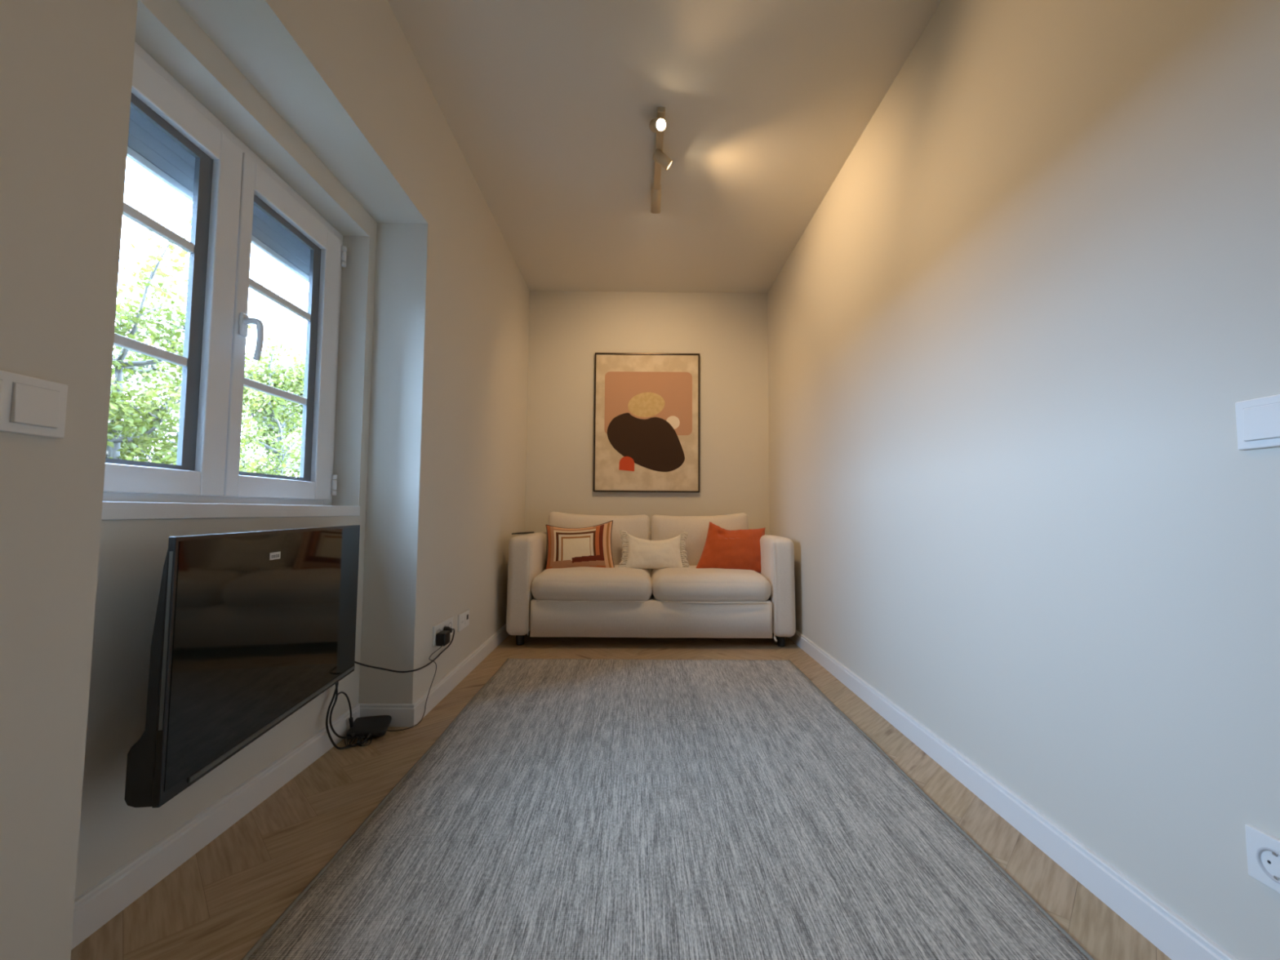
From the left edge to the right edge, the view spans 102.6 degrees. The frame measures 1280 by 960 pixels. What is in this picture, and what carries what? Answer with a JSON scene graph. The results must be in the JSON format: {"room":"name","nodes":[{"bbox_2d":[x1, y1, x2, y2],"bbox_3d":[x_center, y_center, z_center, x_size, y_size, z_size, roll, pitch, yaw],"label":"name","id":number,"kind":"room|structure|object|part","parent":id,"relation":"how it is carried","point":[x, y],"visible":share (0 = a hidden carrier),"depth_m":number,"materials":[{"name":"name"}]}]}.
{"room":"living room","nodes":[
{"label":"living room","id":0,"kind":"room"},
{"bbox_2d":[0,0,529,959],"bbox_3d":[-1.129,-0.406,1.247,0.438,2.687,5.851,0,-3,0],"label":"wall","id":1,"kind":"structure","parent":0,"point":[333,96],"depth_m":1.31,"materials":[{"name":"beige paint"}]},
{"bbox_2d":[0,369,67,438],"bbox_3d":[-0.902,-0.112,0.728,0.015,0.086,0.156,0,-3,0],"label":"light switch","id":2,"kind":"object","parent":1,"relation":"attached to","point":[29,406],"visible":1,"depth_m":0.76,"materials":[{"name":"white plastic"}]},
{"bbox_2d":[101,41,359,519],"bbox_3d":[-1.235,-0.471,1.528,0.226,1.162,1.146,0,-3,0],"label":"window","id":3,"kind":"structure","parent":1,"relation":"in","point":[239,202],"depth_m":1.50,"materials":[{"name":"white paint"}]},
{"bbox_3d":[-1.242,-0.496,1.267,0.056,1.056,0.538,0,-3,0],"label":"sash","id":4,"kind":"part","parent":3,"relation":"part of","materials":[{"name":"white plastic"}]},
{"bbox_2d":[127,106,310,275],"bbox_3d":[-1.325,-0.949,1.557,0.008,0.206,1.122,0,-3,0],"label":"roller shutter","id":5,"kind":"object","parent":3,"relation":"attached to","point":[146,142],"depth_m":1.48,"materials":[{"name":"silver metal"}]},
{"bbox_3d":[-1.216,0.089,1.494,0.182,0.039,1.146,0,-3,0],"label":"sill","id":6,"kind":"part","parent":3,"relation":"part of","materials":[{"name":"white paint"}]},
{"bbox_3d":[-1.211,-0.474,1.566,0.010,0.070,0.028,0,-3,0],"label":"handle plate","id":7,"kind":"part","parent":3,"relation":"part of","materials":[{"name":"white plastic"}]},
{"bbox_3d":[-1.180,-0.430,1.564,0.058,0.133,0.022,0,-3,0],"label":"handle","id":8,"kind":"part","parent":3,"relation":"part of","materials":[{"name":"white plastic"}]},
{"bbox_3d":[-1.245,-0.464,1.799,0.056,1.056,0.518,0,-3,0],"label":"sash","id":9,"kind":"part","parent":3,"relation":"part of","materials":[{"name":"white plastic"}]},
{"bbox_2d":[124,524,359,808],"bbox_3d":[-1.068,0.406,1.454,0.150,0.533,0.878,1,-4,-6],"label":"television","id":10,"kind":"object","parent":1,"relation":"attached to","point":[251,628],"visible":1,"depth_m":1.23,"materials":[{"name":"black"}]},
{"bbox_2d":[328,683,355,738],"bbox_3d":[-1.098,0.813,1.883,0.035,0.294,0.120,-1,-4,16],"label":"cable","id":11,"kind":"object","parent":10,"relation":"attached to","point":[352,735],"visible":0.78,"depth_m":1.85,"materials":[{"name":"black rubber"}]},
{"bbox_2d":[71,623,509,950],"bbox_3d":[-1.019,0.893,1.169,0.232,0.086,5.851,0,-3,0],"label":"baseboard","id":12,"kind":"structure","parent":1,"relation":"attached to","point":[102,902],"depth_m":1.39,"materials":[{"name":"white paint"}]},
{"bbox_2d":[432,616,453,646],"bbox_3d":[-0.916,0.702,2.390,0.012,0.086,0.228,0,-3,0],"label":"wall socket","id":13,"kind":"object","parent":1,"relation":"attached to","point":[448,622],"visible":0.48,"depth_m":2.35,"materials":[{"name":"white plastic"}]},
{"bbox_2d":[354,626,454,672],"bbox_3d":[-0.949,0.699,2.160,0.151,0.169,0.652,-1,-4,20],"label":"lead","id":14,"kind":"object","parent":13,"relation":"attached to","point":[446,628],"visible":0.83,"depth_m":2.08,"materials":[{"name":"black plastic"}]},
{"bbox_2d":[386,630,450,731],"bbox_3d":[-0.919,0.838,2.170,0.088,0.317,0.363,-1,-4,17],"label":"power adapter","id":15,"kind":"object","parent":13,"relation":"attached to","point":[442,637],"visible":0.88,"depth_m":2.29,"materials":[{"name":"black plastic"}]},
{"bbox_2d":[457,608,469,631],"bbox_3d":[-0.918,0.730,2.672,0.012,0.086,0.156,0,-3,0],"label":"wall socket","id":16,"kind":"object","parent":1,"relation":"attached to","point":[464,617],"visible":1,"depth_m":2.65,"materials":[{"name":"white plastic"}]},
{"bbox_2d":[70,631,1171,959],"bbox_3d":[-0.040,0.968,1.174,2.211,0.050,5.861,0,-3,0],"label":"floor","id":17,"kind":"structure","parent":0,"point":[219,903],"depth_m":1.37,"materials":[{"name":"brown wood"}]},
{"bbox_2d":[325,681,371,749],"bbox_3d":[-1.077,0.823,1.888,0.064,0.310,0.164,-2,-4,38],"label":"cable","id":18,"kind":"object","parent":17,"relation":"on","point":[369,735],"visible":0.88,"depth_m":1.83,"materials":[{"name":"black rubber"}]},
{"bbox_2d":[344,736,372,746],"bbox_3d":[-1.048,0.967,1.899,0.100,0.022,0.053,0,-3,0],"label":"cable tangle","id":19,"kind":"object","parent":17,"relation":"on","point":[357,737],"visible":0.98,"depth_m":1.89,"materials":[{"name":"black rubber"}]},
{"bbox_2d":[346,715,391,739],"bbox_3d":[-1.050,0.961,1.993,0.138,0.042,0.139,1,-4,-14],"label":"box","id":20,"kind":"object","parent":17,"relation":"on","point":[377,726],"visible":0.91,"depth_m":1.97,"materials":[{"name":"black plastic"}]},
{"bbox_2d":[334,691,353,727],"bbox_3d":[-1.107,0.866,1.913,0.016,0.167,0.136,0,-3,-2],"label":"cable","id":21,"kind":"object","parent":20,"relation":"on","point":[350,719],"visible":1,"depth_m":1.96,"materials":[{"name":"black rubber"}]},
{"bbox_2d":[506,511,795,646],"bbox_3d":[0.072,0.663,3.658,1.857,0.862,0.857,0,-3,0],"label":"sofa","id":22,"kind":"object","parent":17,"relation":"on","point":[616,602],"visible":0.88,"depth_m":3.25,"materials":[{"name":"beige fabric"}]},
{"bbox_3d":[-0.779,1.031,3.335,0.054,0.076,0.054,0,-3,0],"label":"leg","id":23,"kind":"part","parent":22,"relation":"part of","materials":[{"name":"black"}]},
{"bbox_2d":[511,531,534,534],"bbox_3d":[-0.793,0.360,3.481,0.075,0.016,0.150,-1,-4,28],"label":"smartphone","id":24,"kind":"object","parent":22,"relation":"on","point":[530,531],"visible":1,"depth_m":3.43,"materials":[{"name":"black plastic"}]},
{"bbox_3d":[-0.778,0.704,3.665,0.158,0.643,0.828,0,-3,0],"label":"arm","id":25,"kind":"part","parent":22,"relation":"part of","materials":[{"name":"beige fabric"}]},
{"bbox_2d":[545,520,614,569],"bbox_3d":[-0.426,0.471,3.629,0.518,0.373,0.156,0,-3,5],"label":"throw pillow","id":26,"kind":"object","parent":22,"relation":"on","point":[590,546],"visible":0.94,"depth_m":3.58,"materials":[{"name":"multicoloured fabric"}]},
{"bbox_2d":[531,564,652,600],"bbox_3d":[-0.314,0.713,3.578,0.792,0.222,0.706,0,-3,0],"label":"seat cushion","id":27,"kind":"object","parent":22,"relation":"on","point":[616,583],"depth_m":3.25,"materials":[{"name":"beige fabric"}]},
{"bbox_3d":[0.070,0.719,3.994,1.799,0.628,0.178,0,-3,0],"label":"backrest","id":28,"kind":"part","parent":22,"relation":"part of","materials":[{"name":"beige fabric"}]},
{"bbox_2d":[546,511,648,568],"bbox_3d":[-0.311,0.462,3.872,0.762,0.441,0.256,0,-3,0],"label":"cushion","id":29,"kind":"object","parent":22,"relation":"on","point":[637,526],"depth_m":3.81,"materials":[{"name":"beige fabric"}]},
{"bbox_3d":[0.072,0.885,3.251,1.531,0.223,0.016,0,-3,0],"label":"panel","id":30,"kind":"part","parent":22,"relation":"part of","materials":[{"name":"beige fabric"}]},
{"bbox_2d":[618,529,688,568],"bbox_3d":[0.101,0.507,3.632,0.513,0.299,0.146,0,-3,-1],"label":"throw pillow","id":31,"kind":"object","parent":22,"relation":"on","point":[642,553],"visible":0.94,"depth_m":3.59,"materials":[{"name":"white fabric"}]},
{"bbox_2d":[650,512,748,568],"bbox_3d":[0.450,0.467,3.875,0.736,0.440,0.245,0,-3,0],"label":"cushion","id":32,"kind":"object","parent":22,"relation":"on","point":[663,527],"depth_m":3.81,"materials":[{"name":"beige fabric"}]},
{"bbox_2d":[650,565,771,601],"bbox_3d":[0.463,0.718,3.581,0.781,0.223,0.708,0,-3,0],"label":"seat cushion","id":33,"kind":"object","parent":22,"relation":"on","point":[691,584],"depth_m":3.26,"materials":[{"name":"beige fabric"}]},
{"bbox_2d":[696,521,765,573],"bbox_3d":[0.642,0.474,3.621,0.542,0.360,0.176,1,-4,-7],"label":"throw pillow","id":34,"kind":"object","parent":22,"relation":"on","point":[724,548],"visible":0.9,"depth_m":3.56,"materials":[{"name":"orange fabric"}]},
{"bbox_3d":[0.921,0.715,3.673,0.158,0.643,0.828,0,-3,0],"label":"arm","id":35,"kind":"part","parent":22,"relation":"part of","materials":[{"name":"beige fabric"}]},
{"bbox_3d":[0.920,1.043,3.342,0.054,0.076,0.054,0,-3,0],"label":"leg","id":36,"kind":"part","parent":22,"relation":"part of","materials":[{"name":"black"}]},
{"bbox_2d":[241,657,1094,959],"bbox_3d":[0.058,0.969,1.692,1.651,0.012,2.603,0,-3,0],"label":"area rug","id":37,"kind":"object","parent":17,"relation":"on","point":[571,809],"visible":1,"depth_m":1.31,"materials":[{"name":"fabric"}]},
{"bbox_2d":[524,290,769,535],"bbox_3d":[-0.077,-0.216,4.252,2.572,2.687,0.160,0,-3,0],"label":"wall","id":38,"kind":"structure","parent":0,"point":[728,331],"depth_m":4.20,"materials":[{"name":"beige paint"}]},
{"bbox_2d":[593,352,699,492],"bbox_3d":[0.057,-0.469,4.170,0.856,1.136,0.033,0,-3,0],"label":"framed print","id":39,"kind":"object","parent":38,"relation":"attached to","point":[646,406],"visible":1,"depth_m":4.16,"materials":[{"name":"multicoloured paper"}]},
{"bbox_2d":[387,0,941,293],"bbox_3d":[-0.052,-1.839,1.339,2.572,0.200,6.171,0,-3,0],"label":"ceiling","id":40,"kind":"structure","parent":0,"point":[549,106],"depth_m":2.35,"materials":[{"name":"beige paint"}]},
{"bbox_2d":[648,106,672,213],"bbox_3d":[0.103,-1.635,2.636,0.123,0.181,0.697,0,-3,0],"label":"ceiling spotlight","id":41,"kind":"object","parent":40,"relation":"attached to","point":[658,125],"visible":0.98,"depth_m":2.54,"materials":[{"name":"beige metal"}]},
{"bbox_2d":[767,0,1279,959],"bbox_3d":[1.144,-0.390,1.257,0.160,2.687,5.851,0,-3,0],"label":"wall","id":42,"kind":"structure","parent":0,"point":[1015,338],"depth_m":1.27,"materials":[{"name":"beige paint"}]},
{"bbox_2d":[787,630,1237,959],"bbox_3d":[1.048,0.907,1.178,0.015,0.086,5.851,0,-3,0],"label":"baseboard","id":43,"kind":"structure","parent":42,"relation":"attached to","point":[1165,929],"depth_m":1.29,"materials":[{"name":"white paint"}]},
{"bbox_2d":[1235,394,1279,449],"bbox_3d":[1.056,-0.100,0.830,0.015,0.086,0.156,0,-3,0],"label":"light switch","id":44,"kind":"object","parent":42,"relation":"attached to","point":[1257,420],"visible":1,"depth_m":0.87,"materials":[{"name":"white plastic"}]},
{"bbox_2d":[1244,823,1279,893],"bbox_3d":[1.053,0.637,0.846,0.012,0.086,0.086,0,-3,0],"label":"wall socket","id":45,"kind":"object","parent":42,"relation":"attached to","point":[1263,849],"visible":1,"depth_m":0.86,"materials":[{"name":"white plastic"}]},
{"label":"outside","id":46,"kind":"structure","parent":0,"visible":0},
{"bbox_3d":[-200.769,2.592,-1.139,398.500,0.200,600.000,0,-3,0],"label":"ground","id":47,"kind":"structure","parent":46,"visible":0},
{"bbox_2d":[106,215,287,472],"bbox_3d":[-3.703,1.199,3.401,2.190,5.721,2.228,2,-4,-29],"label":"tree","id":48,"kind":"object","parent":47,"relation":"on","point":[131,437],"visible":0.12,"depth_m":3.44,"materials":[{"name":"green plant"}]},
{"bbox_2d":[123,335,306,477],"bbox_3d":[-3.927,1.228,5.412,2.145,5.902,2.397,1,-3,-4],"label":"tree","id":49,"kind":"object","parent":47,"relation":"on","point":[280,420],"visible":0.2,"depth_m":5.06,"materials":[{"name":"green plant"}]}
]}

